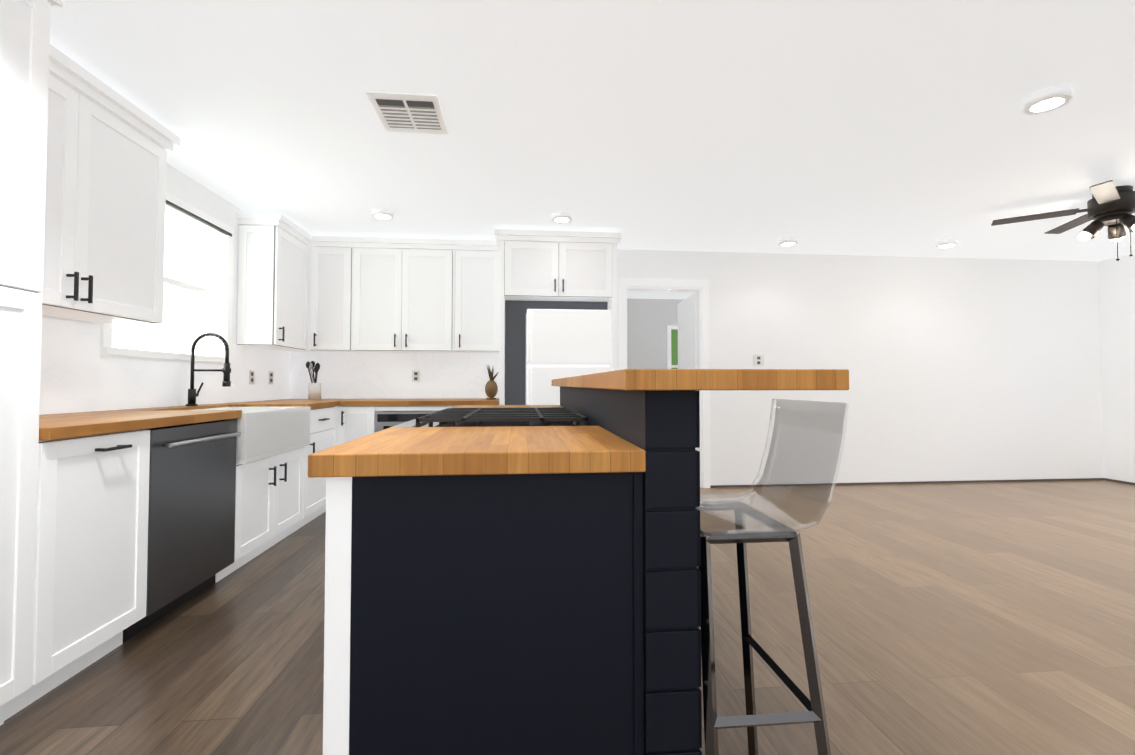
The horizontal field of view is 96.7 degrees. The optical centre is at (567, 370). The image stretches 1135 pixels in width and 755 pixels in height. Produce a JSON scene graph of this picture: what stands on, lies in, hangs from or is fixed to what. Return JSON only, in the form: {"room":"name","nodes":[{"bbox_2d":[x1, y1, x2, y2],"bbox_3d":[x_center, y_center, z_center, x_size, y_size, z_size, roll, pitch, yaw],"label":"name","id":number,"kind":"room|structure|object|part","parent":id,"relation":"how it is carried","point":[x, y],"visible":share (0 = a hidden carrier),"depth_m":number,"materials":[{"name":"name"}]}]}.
{"room":"kitchen","nodes":[
{"label":"kitchen","id":0,"kind":"room"},
{"bbox_2d":[41,163,286,414],"bbox_3d":[-2.402,-0.119,1.440,0.120,2.440,7.040,0,-2,-5],"label":"wall","id":1,"kind":"structure","parent":0,"point":[183,187],"depth_m":3.51,"materials":[{"name":"paint"}]},
{"bbox_2d":[38,44,179,323],"bbox_3d":[-2.223,-0.767,2.150,0.358,1.016,1.114,0,-2,-5],"label":"upper cabinet","id":2,"kind":"object","parent":1,"relation":"attached to","point":[108,147],"visible":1,"depth_m":2.28,"materials":[{"name":"white wood"}]},
{"bbox_2d":[39,318,290,414],"bbox_3d":[-2.503,0.002,3.194,0.003,0.445,3.282,0,-2,-5],"label":"backsplash","id":3,"kind":"structure","parent":1,"relation":"attached to","point":[78,374],"depth_m":2.84,"materials":[{"name":"tile"}]},
{"bbox_2d":[249,370,254,383],"bbox_3d":[-2.584,0.053,4.131,0.008,0.115,0.075,0,-2,-5],"label":"electrical outlet","id":4,"kind":"object","parent":3,"relation":"attached to","point":[251,376],"visible":1,"depth_m":4.12,"materials":[{"name":"white plastic"}]},
{"bbox_2d":[268,371,273,383],"bbox_3d":[-2.614,0.061,4.449,0.008,0.115,0.075,0,-2,-5],"label":"electrical outlet","id":5,"kind":"object","parent":3,"relation":"attached to","point":[270,377],"visible":1,"depth_m":4.43,"materials":[{"name":"white plastic"}]},
{"bbox_2d":[100,192,233,365],"bbox_3d":[-2.554,-0.576,3.246,0.150,1.050,1.180,0,-2,-5],"label":"window","id":6,"kind":"structure","parent":1,"relation":"in","point":[219,292],"depth_m":3.76,"materials":[{"name":"white"}]},
{"bbox_2d":[236,212,314,351],"bbox_3d":[-2.455,-0.703,4.385,0.341,1.026,0.952,0,-2,-5],"label":"upper cabinet","id":7,"kind":"object","parent":1,"relation":"attached to","point":[273,267],"visible":0.98,"depth_m":3.96,"materials":[{"name":"white wood"}]},
{"bbox_2d":[0,480,1134,754],"bbox_3d":[1.830,1.180,3.256,9.250,0.060,10.300,0,-2,-5],"label":"floor","id":8,"kind":"structure","parent":0,"point":[988,618],"depth_m":2.06,"materials":[{"name":"wood"}]},
{"bbox_2d":[0,0,62,725],"bbox_3d":[-1.963,-0.102,1.230,0.708,2.395,0.804,0,-2,-5],"label":"pantry","id":9,"kind":"object","parent":8,"relation":"on","point":[24,50],"visible":1,"depth_m":1.55,"materials":[{"name":"white wood"}]},
{"bbox_2d":[4,429,149,720],"bbox_3d":[-2.040,0.671,1.813,0.667,0.880,0.484,0,-2,-5],"label":"base cabinet","id":10,"kind":"object","parent":8,"relation":"on","point":[90,591],"depth_m":1.80,"materials":[{"name":"white wood"}]},
{"bbox_2d":[39,399,338,440],"bbox_3d":[-2.155,0.247,3.218,0.694,0.041,3.278,0,-2,-5],"label":"countertop","id":11,"kind":"structure","parent":10,"relation":"on","point":[65,425],"depth_m":2.22,"materials":[{"name":"brown wood"}]},
{"bbox_2d":[186,333,230,405],"bbox_3d":[-2.328,-0.009,3.297,0.265,0.476,0.113,0,-2,-5],"label":"faucet","id":12,"kind":"object","parent":11,"relation":"on","point":[226,382],"visible":1,"depth_m":3.26,"materials":[{"name":"black metal"}]},
{"bbox_2d":[193,406,310,463],"bbox_3d":[-2.059,0.379,3.136,0.545,0.275,0.850,0,-2,-5],"label":"farmhouse sink","id":13,"kind":"object","parent":11,"relation":"in","point":[267,431],"visible":0.46,"depth_m":3.06,"materials":[{"name":"white ceramic"}]},
{"bbox_2d":[123,419,240,642],"bbox_3d":[-2.038,0.690,2.376,0.661,0.872,0.632,0,-2,-5],"label":"dishwasher","id":14,"kind":"object","parent":8,"relation":"on","point":[191,511],"visible":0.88,"depth_m":2.33,"materials":[{"name":"black metal"}]},
{"bbox_2d":[215,442,311,582],"bbox_3d":[-2.164,0.834,3.144,0.667,0.625,0.923,0,-2,-5],"label":"base cabinet","id":15,"kind":"object","parent":8,"relation":"on","point":[273,496],"depth_m":3.09,"materials":[{"name":"white wood"}]},
{"bbox_2d":[308,406,336,522],"bbox_3d":[-2.228,0.725,3.828,0.667,0.880,0.690,0,-2,-5],"label":"base cabinet","id":16,"kind":"object","parent":8,"relation":"on","point":[322,420],"depth_m":3.90,"materials":[{"name":"white wood"}]},
{"bbox_2d":[335,406,394,444],"bbox_3d":[-1.815,0.744,4.549,0.329,0.880,0.667,0,-2,-5],"label":"base cabinet","id":17,"kind":"object","parent":8,"relation":"on","point":[354,422],"depth_m":4.23,"materials":[{"name":"white wood"}]},
{"bbox_2d":[375,411,436,431],"bbox_3d":[-1.280,0.580,4.568,0.730,0.452,0.623,0,-2,-5],"label":"microwave","id":18,"kind":"object","parent":17,"relation":"in","point":[385,419],"visible":0.23,"depth_m":4.25,"materials":[{"name":"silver metal"}]},
{"bbox_2d":[339,398,498,405],"bbox_3d":[-1.531,0.283,4.572,1.829,0.041,0.698,0,-2,-5],"label":"countertop","id":19,"kind":"structure","parent":17,"relation":"on","point":[438,401],"depth_m":4.28,"materials":[{"name":"brown wood"}]},
{"bbox_2d":[306,361,320,399],"bbox_3d":[-2.299,0.086,4.587,0.114,0.352,0.130,0,-2,-5],"label":"utensil crock","id":20,"kind":"object","parent":19,"relation":"on","point":[314,390],"visible":0.98,"depth_m":4.54,"materials":[{"name":"white ceramic"}]},
{"bbox_2d":[485,366,498,398],"bbox_3d":[-0.699,0.104,4.662,0.125,0.320,0.130,0,-2,-5],"label":"decor","id":21,"kind":"object","parent":19,"relation":"on","point":[491,388],"visible":1,"depth_m":4.63,"materials":[{"name":"brown metal"}]},
{"bbox_2d":[392,407,592,426],"bbox_3d":[-0.304,0.640,1.996,0.737,0.952,0.754,0,-2,-5],"label":"range","id":22,"kind":"object","parent":8,"relation":"on","point":[490,417],"visible":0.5,"depth_m":1.79,"materials":[{"name":"black metal"}]},
{"bbox_2d":[323,387,701,754],"bbox_3d":[-0.228,0.596,2.150,0.802,1.049,2.292,0,-2,-5],"label":"kitchen island","id":23,"kind":"object","parent":8,"relation":"on","point":[530,614],"visible":0.81,"depth_m":1.03,"materials":[{"name":"black wood"}]},
{"bbox_2d":[308,405,645,477],"bbox_3d":[-0.278,0.216,2.152,0.669,0.045,2.298,0,-2,-5],"label":"island countertop","id":24,"kind":"structure","parent":23,"relation":"on","point":[422,451],"depth_m":1.03,"materials":[{"name":"brown wood"}]},
{"bbox_2d":[551,369,848,389],"bbox_3d":[0.238,0.050,2.214,0.470,0.043,2.400,0,-2,-5],"label":"bar","id":25,"kind":"object","parent":23,"relation":"on","point":[730,379],"visible":1,"depth_m":1.02,"materials":[{"name":"brown wood"}]},
{"bbox_2d":[495,229,621,404],"bbox_3d":[-0.104,-0.009,4.708,1.109,2.395,0.708,0,-2,-5],"label":"tall cabinet","id":26,"kind":"object","parent":8,"relation":"on","point":[540,269],"visible":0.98,"depth_m":4.44,"materials":[{"name":"white wood"}]},
{"bbox_2d":[526,309,610,404],"bbox_3d":[-0.018,0.334,4.650,0.725,1.705,0.768,0,-2,-5],"label":"refrigerator","id":27,"kind":"object","parent":8,"relation":"on","point":[562,343],"visible":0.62,"depth_m":4.31,"materials":[{"name":"white metal"}]},
{"bbox_2d":[696,399,848,754],"bbox_3d":[0.437,0.586,1.243,0.340,1.023,0.439,0,-2,-5],"label":"bar stool","id":28,"kind":"object","parent":8,"relation":"on","point":[788,496],"visible":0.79,"depth_m":1.16,"materials":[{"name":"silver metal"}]},
{"bbox_3d":[0.438,0.222,1.253,0.338,0.294,0.328,0,-2,-5],"label":"seat","id":29,"kind":"part","parent":28,"relation":"part of","materials":[{"name":"plastic"}]},
{"bbox_2d":[50,0,1134,298],"bbox_3d":[1.830,-1.319,3.323,9.250,0.060,10.300,0,-2,-5],"label":"ceiling","id":30,"kind":"structure","parent":0,"point":[906,128],"depth_m":2.58,"materials":[{"name":"paint"}]},
{"bbox_2d":[371,208,393,219],"bbox_3d":[-1.474,-1.248,4.018,0.170,0.044,0.170,0,-2,-5],"label":"recessed light","id":31,"kind":"object","parent":30,"relation":"in","point":[382,213],"visible":1,"depth_m":3.97,"materials":[{"name":"white plastic"}]},
{"bbox_2d":[366,91,447,133],"bbox_3d":[-0.802,-1.304,2.570,0.330,0.010,0.370,0,-2,-5],"label":"ceiling vent","id":32,"kind":"object","parent":30,"relation":"in","point":[409,112],"visible":1,"depth_m":2.54,"materials":[{"name":"white metal"}]},
{"bbox_2d":[551,211,571,222],"bbox_3d":[-0.045,-1.246,4.101,0.170,0.044,0.170,0,-2,-5],"label":"recessed light","id":33,"kind":"object","parent":30,"relation":"in","point":[561,217],"visible":1,"depth_m":4.05,"materials":[{"name":"white plastic"}]},
{"bbox_2d":[778,237,797,246],"bbox_3d":[2.099,-1.227,4.802,0.170,0.044,0.170,0,-2,-5],"label":"recessed light","id":34,"kind":"object","parent":30,"relation":"in","point":[787,241],"visible":1,"depth_m":4.75,"materials":[{"name":"white plastic"}]},
{"bbox_2d":[936,239,957,247],"bbox_3d":[3.660,-1.225,4.867,0.170,0.044,0.170,0,-2,-5],"label":"recessed light","id":35,"kind":"object","parent":30,"relation":"in","point":[947,243],"visible":1,"depth_m":4.82,"materials":[{"name":"white plastic"}]},
{"bbox_2d":[1023,85,1071,114],"bbox_3d":[2.292,-1.291,2.411,0.170,0.044,0.170,0,-2,-5],"label":"recessed light","id":36,"kind":"object","parent":30,"relation":"in","point":[1047,99],"visible":1,"depth_m":2.38,"materials":[{"name":"white plastic"}]},
{"bbox_2d":[991,180,1134,260],"bbox_3d":[3.919,-1.022,3.582,1.244,0.518,1.286,0,-2,-5],"label":"ceiling fan","id":37,"kind":"object","parent":30,"relation":"hanging from","point":[1110,205],"visible":1,"depth_m":3.58,"materials":[{"name":"brown metal"}]},
{"bbox_2d":[627,298,684,368],"bbox_3d":[1.102,0.060,8.141,4.300,2.440,0.100,0,-2,-5],"label":"wall","id":38,"kind":"structure","parent":0,"point":[649,321],"depth_m":8.12,"materials":[{"name":"paint"}]},
{"bbox_2d":[667,325,677,368],"bbox_3d":[2.011,-0.069,8.202,0.800,1.320,0.075,0,-2,-5],"label":"window","id":39,"kind":"structure","parent":38,"relation":"in","point":[669,328],"depth_m":8.14,"materials":[{"name":"white"}]},
{"bbox_2d":[337,249,1103,487],"bbox_3d":[1.644,-0.016,5.288,8.890,2.440,0.124,0,-2,-5],"label":"wall","id":40,"kind":"structure","parent":0,"point":[964,369],"depth_m":5.43,"materials":[{"name":"paint"}]},
{"bbox_2d":[307,236,362,351],"bbox_3d":[-2.139,-0.694,4.733,0.470,1.025,0.317,0,-2,-5],"label":"upper cabinet","id":41,"kind":"object","parent":40,"relation":"attached to","point":[335,270],"depth_m":4.58,"materials":[{"name":"white wood"}]},
{"bbox_2d":[291,352,498,398],"bbox_3d":[-1.640,0.048,4.921,1.983,0.445,0.003,0,-2,-5],"label":"backsplash","id":42,"kind":"structure","parent":40,"relation":"attached to","point":[340,375],"depth_m":4.91,"materials":[{"name":"stone"}]},
{"bbox_2d":[412,370,419,381],"bbox_3d":[-1.482,0.054,4.929,0.075,0.115,0.008,0,-2,-5],"label":"electrical outlet","id":43,"kind":"object","parent":42,"relation":"attached to","point":[415,375],"visible":1,"depth_m":4.93,"materials":[{"name":"white plastic"}]},
{"bbox_2d":[359,237,466,352],"bbox_3d":[-1.524,-0.692,4.791,1.054,1.025,0.317,0,-2,-5],"label":"upper cabinet","id":44,"kind":"object","parent":40,"relation":"attached to","point":[388,295],"depth_m":4.64,"materials":[{"name":"white wood"}]},
{"bbox_2d":[463,240,499,352],"bbox_3d":[-0.892,-0.691,4.849,0.508,1.025,0.317,0,-2,-5],"label":"upper cabinet","id":45,"kind":"object","parent":40,"relation":"attached to","point":[481,258],"depth_m":4.70,"materials":[{"name":"white wood"}]},
{"bbox_2d":[618,279,709,487],"bbox_3d":[0.982,0.134,5.215,0.950,2.135,0.138,0,-2,-5],"label":"door frame","id":46,"kind":"structure","parent":40,"relation":"attached to","point":[700,288],"depth_m":5.18,"materials":[{"name":"white wood"}]},
{"bbox_2d":[678,293,695,449],"bbox_3d":[1.407,0.195,5.707,0.186,2.020,0.760,0,-2,-5],"label":"door leaf","id":47,"kind":"structure","parent":40,"relation":"in","point":[686,336],"depth_m":5.64,"materials":[{"name":"white wood"}]},
{"bbox_2d":[753,355,763,365],"bbox_3d":[1.993,-0.107,5.261,0.115,0.115,0.008,0,-2,-5],"label":"electrical outlet","id":48,"kind":"object","parent":40,"relation":"attached to","point":[758,360],"visible":1,"depth_m":5.26,"materials":[{"name":"white plastic"}]},
{"bbox_2d":[1098,254,1134,484],"bbox_3d":[6.328,-0.097,2.252,0.124,2.440,7.040,0,-2,-5],"label":"wall","id":49,"kind":"structure","parent":0,"point":[1116,279],"depth_m":5.47,"materials":[{"name":"paint"}]},
{"label":"outside","id":50,"kind":"structure","parent":0,"visible":0},
{"bbox_2d":[112,212,209,355],"bbox_3d":[-2.963,-0.739,3.715,0.020,3.400,4.480,0,-2,-5],"label":"sky","id":51,"kind":"structure","parent":50,"point":[182,327],"depth_m":3.87,"materials":[{"name":"white"}]},
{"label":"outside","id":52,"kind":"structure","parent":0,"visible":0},
{"bbox_2d":[671,330,677,368],"bbox_3d":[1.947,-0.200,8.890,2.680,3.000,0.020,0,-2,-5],"label":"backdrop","id":53,"kind":"structure","parent":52,"point":[674,347],"depth_m":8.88,"materials":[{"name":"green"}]}
]}

